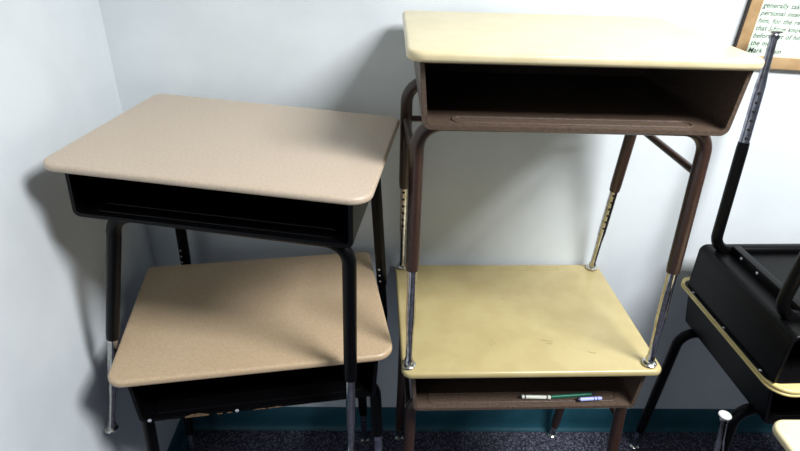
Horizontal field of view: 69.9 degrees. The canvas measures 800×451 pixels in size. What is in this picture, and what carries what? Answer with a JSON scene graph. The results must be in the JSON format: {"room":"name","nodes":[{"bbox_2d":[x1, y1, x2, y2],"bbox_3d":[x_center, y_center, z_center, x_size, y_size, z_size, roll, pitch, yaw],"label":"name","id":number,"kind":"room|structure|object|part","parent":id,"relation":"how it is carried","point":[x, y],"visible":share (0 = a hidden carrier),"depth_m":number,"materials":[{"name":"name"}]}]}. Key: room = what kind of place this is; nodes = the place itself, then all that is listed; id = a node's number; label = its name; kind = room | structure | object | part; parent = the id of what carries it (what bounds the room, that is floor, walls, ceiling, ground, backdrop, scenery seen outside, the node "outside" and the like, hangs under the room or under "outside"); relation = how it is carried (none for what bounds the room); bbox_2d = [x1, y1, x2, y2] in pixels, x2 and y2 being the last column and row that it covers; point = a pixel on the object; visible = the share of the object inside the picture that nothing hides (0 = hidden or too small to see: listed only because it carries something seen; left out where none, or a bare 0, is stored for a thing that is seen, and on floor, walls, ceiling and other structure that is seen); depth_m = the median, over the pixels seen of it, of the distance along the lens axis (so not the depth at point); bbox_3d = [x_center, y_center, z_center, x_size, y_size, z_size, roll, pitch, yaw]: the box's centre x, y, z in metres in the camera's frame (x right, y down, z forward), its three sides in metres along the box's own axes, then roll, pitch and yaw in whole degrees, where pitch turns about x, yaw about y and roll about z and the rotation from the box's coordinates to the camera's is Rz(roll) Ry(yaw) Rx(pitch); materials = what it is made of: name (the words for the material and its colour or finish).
{"room":"classroom","nodes":[
{"label":"classroom","id":0,"kind":"room"},
{"bbox_2d":[0,0,179,450],"bbox_3d":[-0.737,0.623,-0.615,0.100,2.750,4.600,1,29,-1],"label":"wall","id":1,"kind":"structure","parent":0,"point":[58,85],"depth_m":1.20,"materials":[{"name":"paint"}]},
{"bbox_2d":[167,418,187,450],"bbox_3d":[-0.710,1.786,0.021,0.017,0.102,4.596,1,29,-1],"label":"baseboard","id":2,"kind":"structure","parent":1,"relation":"attached to","point":[179,442],"depth_m":1.95,"materials":[{"name":"teal rubber"}]},
{"bbox_2d":[98,0,799,408],"bbox_3d":[1.672,-0.473,1.508,4.994,2.750,0.100,1,29,-1],"label":"wall","id":3,"kind":"structure","parent":0,"point":[489,198],"depth_m":1.59,"materials":[{"name":"paint"}]},
{"bbox_2d":[192,407,772,432],"bbox_3d":[1.690,0.717,2.094,4.894,0.102,0.017,1,29,-1],"label":"baseboard","id":4,"kind":"structure","parent":3,"relation":"attached to","point":[279,418],"depth_m":2.06,"materials":[{"name":"teal rubber"}]},
{"bbox_2d":[733,0,799,70],"bbox_3d":[1.167,-0.603,1.361,0.649,0.505,0.014,1,29,-1],"label":"framed poster","id":5,"kind":"object","parent":3,"relation":"attached to","point":[759,16],"visible":0.89,"depth_m":1.42,"materials":[{"name":"white paper"}]},
{"bbox_2d":[186,430,783,450],"bbox_3d":[1.674,1.873,0.171,4.994,0.080,4.700,1,29,-1],"label":"floor","id":6,"kind":"structure","parent":0,"point":[205,440],"depth_m":2.04,"materials":[{"name":"carpet"}]},
{"bbox_2d":[108,252,391,450],"bbox_3d":[-0.362,0.537,1.627,0.624,0.764,0.457,-4,29,-10],"label":"school desk","id":7,"kind":"object","parent":6,"relation":"on","point":[203,339],"visible":0.92,"depth_m":1.38,"materials":[{"name":"beige laminate"}]},
{"bbox_3d":[-0.576,0.496,1.382,0.087,0.195,0.039,-4,29,-10],"label":"leg","id":8,"kind":"part","parent":7,"relation":"part of","materials":[{"name":"black metal"}]},
{"bbox_3d":[-0.635,0.470,1.729,0.104,0.485,0.076,-4,29,-10],"label":"leg","id":9,"kind":"part","parent":7,"relation":"part of","materials":[{"name":"black metal"}]},
{"bbox_2d":[43,94,399,450],"bbox_3d":[-0.367,0.114,1.395,0.676,0.736,0.482,5,29,5],"label":"school desk","id":10,"kind":"object","parent":7,"relation":"on","point":[297,175],"visible":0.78,"depth_m":1.15,"materials":[{"name":"beige laminate"}]},
{"bbox_3d":[-0.585,0.112,1.212,0.131,0.337,0.040,7,30,4],"label":"leg","id":11,"kind":"part","parent":10,"relation":"part of","materials":[{"name":"black metal"}]},
{"bbox_3d":[-0.571,-0.045,1.536,0.089,0.383,0.044,7,30,4],"label":"leg","id":12,"kind":"part","parent":10,"relation":"part of","materials":[{"name":"black metal"}]},
{"bbox_2d":[97,202,337,237],"bbox_3d":[-0.356,-0.011,1.113,0.480,0.004,0.036,7,30,4],"label":"tray","id":13,"kind":"object","parent":10,"relation":"on","point":[131,212],"depth_m":1.11,"materials":[{"name":"black metal"}]},
{"bbox_3d":[-0.129,0.175,1.178,0.083,0.361,0.035,4,29,5],"label":"leg","id":14,"kind":"part","parent":10,"relation":"part of","materials":[{"name":"black metal"}]},
{"bbox_3d":[-0.083,0.003,1.514,0.104,0.387,0.045,-2,29,-7],"label":"leg","id":15,"kind":"part","parent":10,"relation":"part of","materials":[{"name":"black metal"}]},
{"bbox_2d":[154,380,362,412],"bbox_3d":[-0.328,0.405,1.357,0.480,0.004,0.036,-4,29,-10],"label":"tray","id":16,"kind":"object","parent":7,"relation":"on","point":[280,395],"depth_m":1.35,"materials":[{"name":"black metal"}]},
{"bbox_3d":[-0.154,0.440,1.807,0.104,0.485,0.069,-4,29,-10],"label":"leg","id":17,"kind":"part","parent":7,"relation":"part of","materials":[{"name":"black metal"}]},
{"bbox_3d":[-0.087,0.464,1.465,0.089,0.195,0.039,-4,29,-10],"label":"leg","id":18,"kind":"part","parent":7,"relation":"part of","materials":[{"name":"black metal"}]},
{"bbox_2d":[394,265,660,450],"bbox_3d":[0.294,0.542,1.699,0.616,0.719,0.465,0,29,-3],"label":"school desk","id":19,"kind":"object","parent":6,"relation":"on","point":[485,337],"visible":0.91,"depth_m":1.47,"materials":[{"name":"yellow laminate"}]},
{"bbox_3d":[0.034,0.496,1.861,0.084,0.530,0.088,0,29,-3],"label":"leg","id":20,"kind":"part","parent":19,"relation":"part of","materials":[{"name":"brown metal"}]},
{"bbox_3d":[0.050,0.613,1.538,0.090,0.424,0.054,0,29,-3],"label":"leg","id":21,"kind":"part","parent":19,"relation":"part of","materials":[{"name":"brown metal"}]},
{"bbox_2d":[427,390,615,403],"bbox_3d":[0.307,0.431,1.439,0.480,0.004,0.036,0,29,-3],"label":"tray","id":22,"kind":"object","parent":19,"relation":"on","point":[433,396],"depth_m":1.44,"materials":[{"name":"brown metal"}]},
{"bbox_2d":[519,395,550,399],"bbox_3d":[0.337,0.429,1.434,0.080,0.011,0.011,1,29,0],"label":"marker pen","id":23,"kind":"object","parent":19,"relation":"in","point":[548,397],"visible":1,"depth_m":1.43,"materials":[{"name":"white plastic"}]},
{"bbox_3d":[0.538,0.497,1.885,0.084,0.530,0.088,0,29,-3],"label":"leg","id":24,"kind":"part","parent":19,"relation":"part of","materials":[{"name":"brown metal"}]},
{"bbox_2d":[551,393,595,398],"bbox_3d":[0.437,0.428,1.442,0.116,0.009,0.009,-2,29,-6],"label":"pen","id":25,"kind":"object","parent":19,"relation":"in","point":[573,394],"visible":1,"depth_m":1.44,"materials":[{"name":"teal plastic"}]},
{"bbox_2d":[397,11,764,369],"bbox_3d":[0.306,-0.084,1.343,0.616,0.720,0.484,1,29,-1],"label":"school desk","id":26,"kind":"object","parent":19,"relation":"on","point":[630,77],"visible":1,"depth_m":1.15,"materials":[{"name":"beige laminate"}]},
{"bbox_3d":[0.041,-0.227,1.439,0.084,0.308,0.064,1,29,-1],"label":"leg","id":27,"kind":"part","parent":26,"relation":"part of","materials":[{"name":"brown metal"}]},
{"bbox_3d":[0.058,-0.056,1.156,0.084,0.336,0.048,1,29,-1],"label":"leg","id":28,"kind":"part","parent":26,"relation":"part of","materials":[{"name":"brown metal"}]},
{"bbox_2d":[451,116,693,127],"bbox_3d":[0.322,-0.193,1.069,0.454,0.005,0.036,1,29,-1],"label":"tray","id":29,"kind":"object","parent":26,"relation":"on","point":[453,117],"depth_m":1.06,"materials":[{"name":"brown plastic"}]},
{"bbox_3d":[0.553,-0.219,1.453,0.088,0.309,0.068,1,29,-1],"label":"leg","id":30,"kind":"part","parent":26,"relation":"part of","materials":[{"name":"brown metal"}]},
{"bbox_3d":[0.568,-0.049,1.171,0.088,0.335,0.041,1,29,-1],"label":"leg","id":31,"kind":"part","parent":26,"relation":"part of","materials":[{"name":"brown metal"}]},
{"bbox_2d":[577,396,601,401],"bbox_3d":[0.472,0.432,1.428,0.062,0.010,0.010,-1,29,-6],"label":"marker pen","id":32,"kind":"object","parent":19,"relation":"in","point":[579,399],"visible":1,"depth_m":1.43,"materials":[{"name":"blue plastic"}]},
{"bbox_3d":[0.553,0.613,1.563,0.090,0.424,0.054,0,29,-3],"label":"leg","id":33,"kind":"part","parent":19,"relation":"part of","materials":[{"name":"brown metal"}]},
{"bbox_2d":[629,282,799,450],"bbox_3d":[1.152,0.578,1.713,0.644,0.684,0.476,0,29,-3],"label":"school desk","id":34,"kind":"object","parent":6,"relation":"on","point":[772,405],"visible":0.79,"depth_m":1.51,"materials":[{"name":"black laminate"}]},
{"bbox_3d":[0.866,0.513,1.855,0.084,0.482,0.070,0,29,-3],"label":"leg","id":35,"kind":"part","parent":34,"relation":"part of","materials":[{"name":"black metal"}]},
{"bbox_3d":[0.888,0.611,1.537,0.087,0.346,0.046,0,29,-3],"label":"leg","id":36,"kind":"part","parent":34,"relation":"part of","materials":[{"name":"black metal"}]},
{"bbox_2d":[682,29,799,393],"bbox_3d":[1.169,-0.045,1.372,0.629,0.736,0.476,0,29,-3],"label":"school desk","id":37,"kind":"object","parent":34,"relation":"on","point":[751,292],"visible":1,"depth_m":1.45,"materials":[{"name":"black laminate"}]},
{"bbox_3d":[0.896,-0.067,1.528,0.084,0.322,0.052,0,29,-3],"label":"leg","id":38,"kind":"part","parent":37,"relation":"part of","materials":[{"name":"black plastic"}]},
{"bbox_3d":[0.904,0.086,1.251,0.084,0.322,0.044,0,29,-3],"label":"leg","id":39,"kind":"part","parent":37,"relation":"part of","materials":[{"name":"black plastic"}]},
{"bbox_2d":[769,405,799,416],"bbox_3d":[1.166,0.466,1.453,0.480,0.004,0.036,0,29,-3],"label":"tray","id":40,"kind":"object","parent":34,"relation":"on","point":[775,410],"depth_m":1.44,"materials":[{"name":"black metal"}]},
{"bbox_2d":[713,410,731,450],"bbox_3d":[0.980,0.858,1.259,0.457,0.620,0.610,1,29,-1],"label":"school desk","id":41,"kind":"object","parent":6,"relation":"on","point":[725,416],"visible":1,"depth_m":1.37,"materials":[{"name":"silver laminate"}]},
{"bbox_2d":[772,420,799,450],"bbox_3d":[1.012,0.838,1.111,0.654,0.800,0.457,1,29,-1],"label":"school desk","id":42,"kind":"object","parent":6,"relation":"on","point":[787,432],"visible":1,"depth_m":1.08,"materials":[{"name":"beige laminate"}]}
]}

